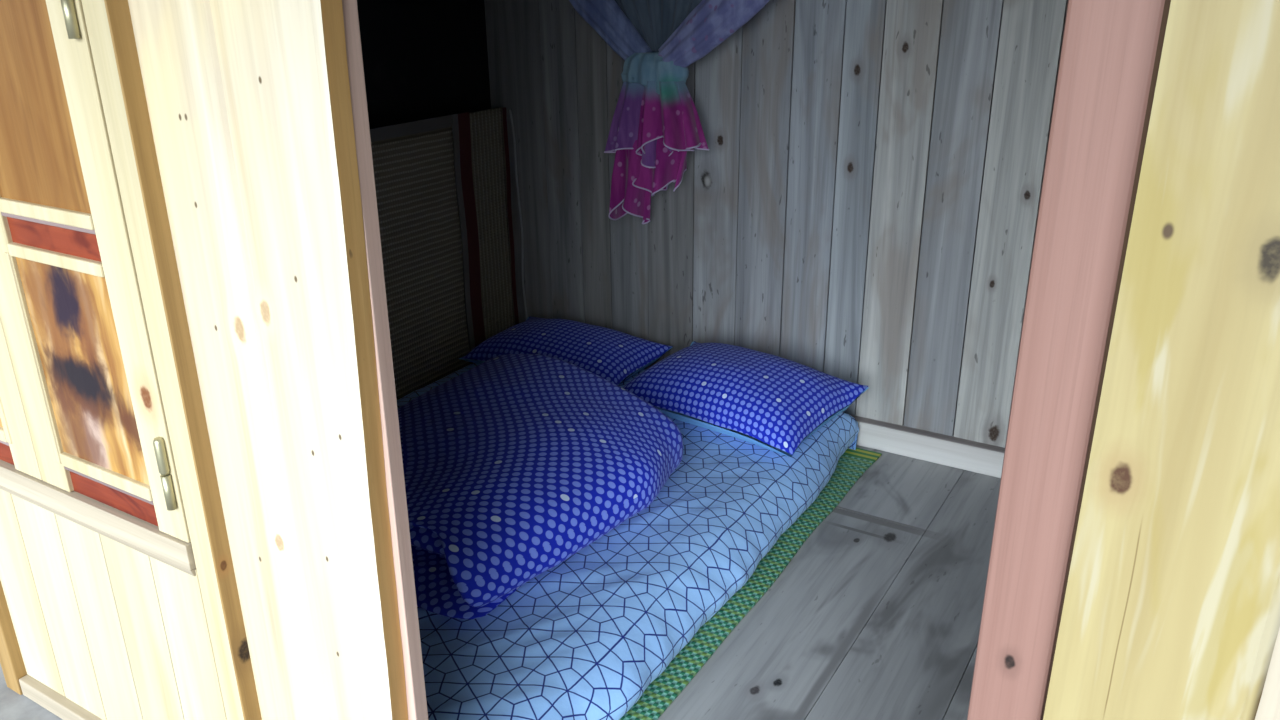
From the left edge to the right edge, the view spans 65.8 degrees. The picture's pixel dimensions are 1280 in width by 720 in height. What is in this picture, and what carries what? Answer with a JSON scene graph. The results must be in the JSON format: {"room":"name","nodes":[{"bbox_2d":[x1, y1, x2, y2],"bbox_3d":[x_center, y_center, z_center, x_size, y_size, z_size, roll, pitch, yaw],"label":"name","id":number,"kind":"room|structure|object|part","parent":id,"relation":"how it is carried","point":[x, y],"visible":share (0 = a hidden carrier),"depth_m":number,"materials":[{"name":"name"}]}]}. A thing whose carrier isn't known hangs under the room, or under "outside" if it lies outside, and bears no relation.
{"room":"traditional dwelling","nodes":[
{"label":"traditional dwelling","id":0,"kind":"room"},
{"bbox_2d":[0,664,62,719],"bbox_3d":[-1.001,1.466,0.840,10.000,0.119,2.570,12,25,29],"label":"floor","id":1,"kind":"structure","parent":0,"point":[13,705],"depth_m":2.34,"materials":[{"name":"concrete"}]},
{"bbox_2d":[0,0,261,719],"bbox_3d":[-1.353,-0.301,1.913,1.416,2.400,0.101,12,25,29],"label":"cabinet","id":2,"kind":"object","parent":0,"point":[106,613],"depth_m":1.91,"materials":[{"name":"beige wood"}]},
{"bbox_3d":[-1.508,-0.328,1.985,0.061,2.400,0.071,12,25,29],"label":"casing post","id":3,"kind":"part","parent":2,"relation":"part of","materials":[{"name":"brown wood"}]},
{"bbox_2d":[0,318,41,479],"bbox_3d":[-1.351,-0.404,1.843,0.314,1.328,0.040,12,25,29],"label":"window shutter","id":4,"kind":"object","parent":2,"relation":"attached to","point":[17,449],"visible":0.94,"depth_m":1.99,"materials":[{"name":"beige wood"}]},
{"bbox_3d":[-1.347,0.142,2.065,0.130,0.027,0.027,12,25,29],"label":"rail","id":5,"kind":"part","parent":4,"relation":"part of","materials":[{"name":"beige wood"}]},
{"bbox_2d":[0,0,190,542],"bbox_3d":[-1.014,-0.333,1.651,0.468,1.328,0.040,12,25,29],"label":"door","id":6,"kind":"structure","parent":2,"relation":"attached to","point":[72,314],"depth_m":1.70,"materials":[{"name":"beige wood"}]},
{"bbox_3d":[-1.007,-0.584,1.561,0.284,0.685,0.017,12,25,29],"label":"panel","id":7,"kind":"part","parent":6,"relation":"part of","materials":[{"name":"orange wood"}]},
{"bbox_3d":[-1.006,-0.252,1.686,0.284,0.025,0.027,12,25,29],"label":"rail","id":8,"kind":"part","parent":6,"relation":"part of","materials":[{"name":"beige wood"}]},
{"bbox_3d":[-1.005,-0.176,1.716,0.284,0.023,0.027,12,25,29],"label":"rail","id":9,"kind":"part","parent":6,"relation":"part of","materials":[{"name":"beige wood"}]},
{"bbox_3d":[-1.000,0.017,1.796,0.284,0.395,0.017,12,25,29],"label":"burl panel","id":10,"kind":"part","parent":6,"relation":"part of","materials":[{"name":"brown wood"}]},
{"bbox_3d":[-1.000,0.215,1.868,0.284,0.027,0.027,12,25,29],"label":"rail","id":11,"kind":"part","parent":6,"relation":"part of","materials":[{"name":"beige wood"}]},
{"bbox_3d":[-1.141,0.289,1.986,0.787,0.067,0.029,12,25,29],"label":"sill rail","id":12,"kind":"part","parent":2,"relation":"part of","materials":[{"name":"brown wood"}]},
{"bbox_3d":[-0.775,-0.178,1.579,0.060,2.400,0.040,12,25,29],"label":"casing post","id":13,"kind":"part","parent":2,"relation":"part of","materials":[{"name":"beige wood"}]},
{"bbox_2d":[357,0,490,128],"bbox_3d":[-1.202,-0.822,3.135,0.075,2.520,2.350,12,25,29],"label":"wall","id":14,"kind":"structure","parent":0,"point":[423,59],"depth_m":3.65,"materials":[{"name":"black"}]},
{"bbox_2d":[484,0,1067,447],"bbox_3d":[0.807,-0.879,3.196,3.550,2.500,0.060,12,25,29],"label":"wall","id":15,"kind":"structure","parent":0,"point":[861,207],"depth_m":3.42,"materials":[{"name":"grey wood"}]},
{"bbox_2d":[509,110,527,319],"bbox_3d":[-0.505,-0.565,4.122,0.030,0.930,0.020,12,25,29],"label":"cord","id":16,"kind":"object","parent":15,"relation":"hanging from","point":[509,110],"visible":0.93,"depth_m":4.10,"materials":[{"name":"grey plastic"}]},
{"bbox_2d":[849,414,1004,477],"bbox_3d":[0.800,0.257,3.594,3.280,0.095,0.052,12,25,29],"label":"baseboard","id":17,"kind":"structure","parent":15,"relation":"attached to","point":[951,451],"depth_m":3.44,"materials":[{"name":"white wood"}]},
{"bbox_2d":[657,445,1000,719],"bbox_3d":[0.218,0.662,2.783,3.700,0.060,2.370,12,25,29],"label":"floor","id":18,"kind":"structure","parent":0,"point":[877,614],"depth_m":2.64,"materials":[{"name":"grey wood"}]},
{"bbox_2d":[620,448,881,719],"bbox_3d":[-0.388,0.520,3.072,1.632,0.006,2.110,12,25,29],"label":"floor mat","id":19,"kind":"object","parent":18,"relation":"on","point":[661,692],"visible":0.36,"depth_m":2.71,"materials":[{"name":"green fabric"}]},
{"bbox_2d":[397,363,858,719],"bbox_3d":[-0.387,0.418,3.084,1.594,0.172,2.034,12,25,29],"label":"mattress","id":20,"kind":"object","parent":19,"relation":"on","point":[584,638],"visible":0.2,"depth_m":2.48,"materials":[{"name":"fabric"}]},
{"bbox_2d":[398,354,682,618],"bbox_3d":[-0.405,0.289,2.826,0.911,0.265,1.075,12,25,29],"label":"quilt","id":21,"kind":"object","parent":20,"relation":"on","point":[514,465],"visible":0.66,"depth_m":2.62,"materials":[{"name":"fabric"}]},
{"bbox_2d":[459,316,672,385],"bbox_3d":[-0.289,-0.052,3.837,0.708,0.150,0.450,12,25,30],"label":"pillow","id":22,"kind":"object","parent":20,"relation":"on","point":[615,356],"visible":0.79,"depth_m":3.75,"materials":[{"name":"fabric"}]},
{"bbox_2d":[623,341,868,456],"bbox_3d":[0.336,0.086,3.426,0.749,0.190,0.508,16,27,36],"label":"pillow","id":23,"kind":"object","parent":20,"relation":"on","point":[771,402],"visible":1,"depth_m":3.28,"materials":[{"name":"fabric"}]},
{"bbox_3d":[-1.124,-0.144,3.294,0.018,1.100,2.157,12,25,29],"label":"wall","id":24,"kind":"structure","parent":18,"relation":"on","visible":0},
{"bbox_2d":[370,112,484,399],"bbox_3d":[-1.144,-0.125,3.216,0.014,1.114,1.910,12,25,29],"label":"shutter","id":25,"kind":"object","parent":24,"relation":"attached to","point":[426,205],"visible":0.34,"depth_m":3.72,"materials":[{"name":"brown wood"}]},
{"bbox_2d":[469,107,518,339],"bbox_3d":[-0.601,-0.458,4.061,0.010,1.108,0.268,12,25,29],"label":"mat","id":26,"kind":"object","parent":24,"relation":"attached to","point":[488,128],"visible":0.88,"depth_m":4.03,"materials":[{"name":"red wicker"}]},
{"bbox_2d":[1042,0,1170,719],"bbox_3d":[-0.376,-0.171,1.412,3.520,2.500,0.030,12,25,29],"label":"wall","id":27,"kind":"structure","parent":0,"point":[1167,2],"depth_m":0.89,"materials":[{"name":"brown wood"}]},
{"bbox_2d":[128,0,320,719],"bbox_3d":[-0.733,-0.181,1.588,0.374,2.400,0.030,12,25,29],"label":"plank","id":28,"kind":"object","parent":27,"relation":"attached to","point":[175,40],"visible":0.47,"depth_m":1.58,"materials":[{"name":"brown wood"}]},
{"bbox_2d":[210,0,407,719],"bbox_3d":[-0.474,-0.129,1.446,0.247,2.400,0.041,12,25,29],"label":"plank","id":29,"kind":"object","parent":27,"relation":"attached to","point":[283,63],"visible":1,"depth_m":1.46,"materials":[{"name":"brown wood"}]},
{"bbox_2d":[342,0,1164,719],"bbox_3d":[-0.012,0.116,1.286,1.076,2.050,0.033,12,25,29],"label":"door frame","id":30,"kind":"structure","parent":27,"relation":"in","point":[1108,50],"depth_m":0.97,"materials":[{"name":"pink wood"}]},
{"bbox_2d":[1043,0,1279,719],"bbox_3d":[0.507,0.076,0.893,0.186,2.400,0.027,12,25,29],"label":"plank","id":31,"kind":"object","parent":27,"relation":"attached to","point":[1171,610],"visible":1,"depth_m":0.88,"materials":[{"name":"yellow wood"}]},
{"bbox_2d":[1255,628,1279,719],"bbox_3d":[0.679,0.107,0.806,0.207,2.400,0.014,12,25,29],"label":"plank","id":32,"kind":"object","parent":27,"relation":"attached to","point":[1269,705],"visible":0.67,"depth_m":0.93,"materials":[{"name":"beige wood"}]},
{"bbox_3d":[0.238,-1.664,1.701,3.850,0.060,2.800,12,25,29],"label":"ceiling","id":33,"kind":"structure","parent":0,"visible":0},
{"bbox_2d":[569,0,769,223],"bbox_3d":[0.133,-1.271,3.181,1.668,1.761,0.306,12,25,29],"label":"cloth","id":34,"kind":"object","parent":33,"relation":"hanging from","point":[655,123],"visible":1,"depth_m":3.37,"materials":[{"name":"purple"}]},
{"bbox_3d":[0.111,-1.542,3.114,1.360,1.170,0.159,12,25,29],"label":"panel","id":35,"kind":"part","parent":34,"relation":"part of","materials":[{"name":"blue fabric"}]}
]}

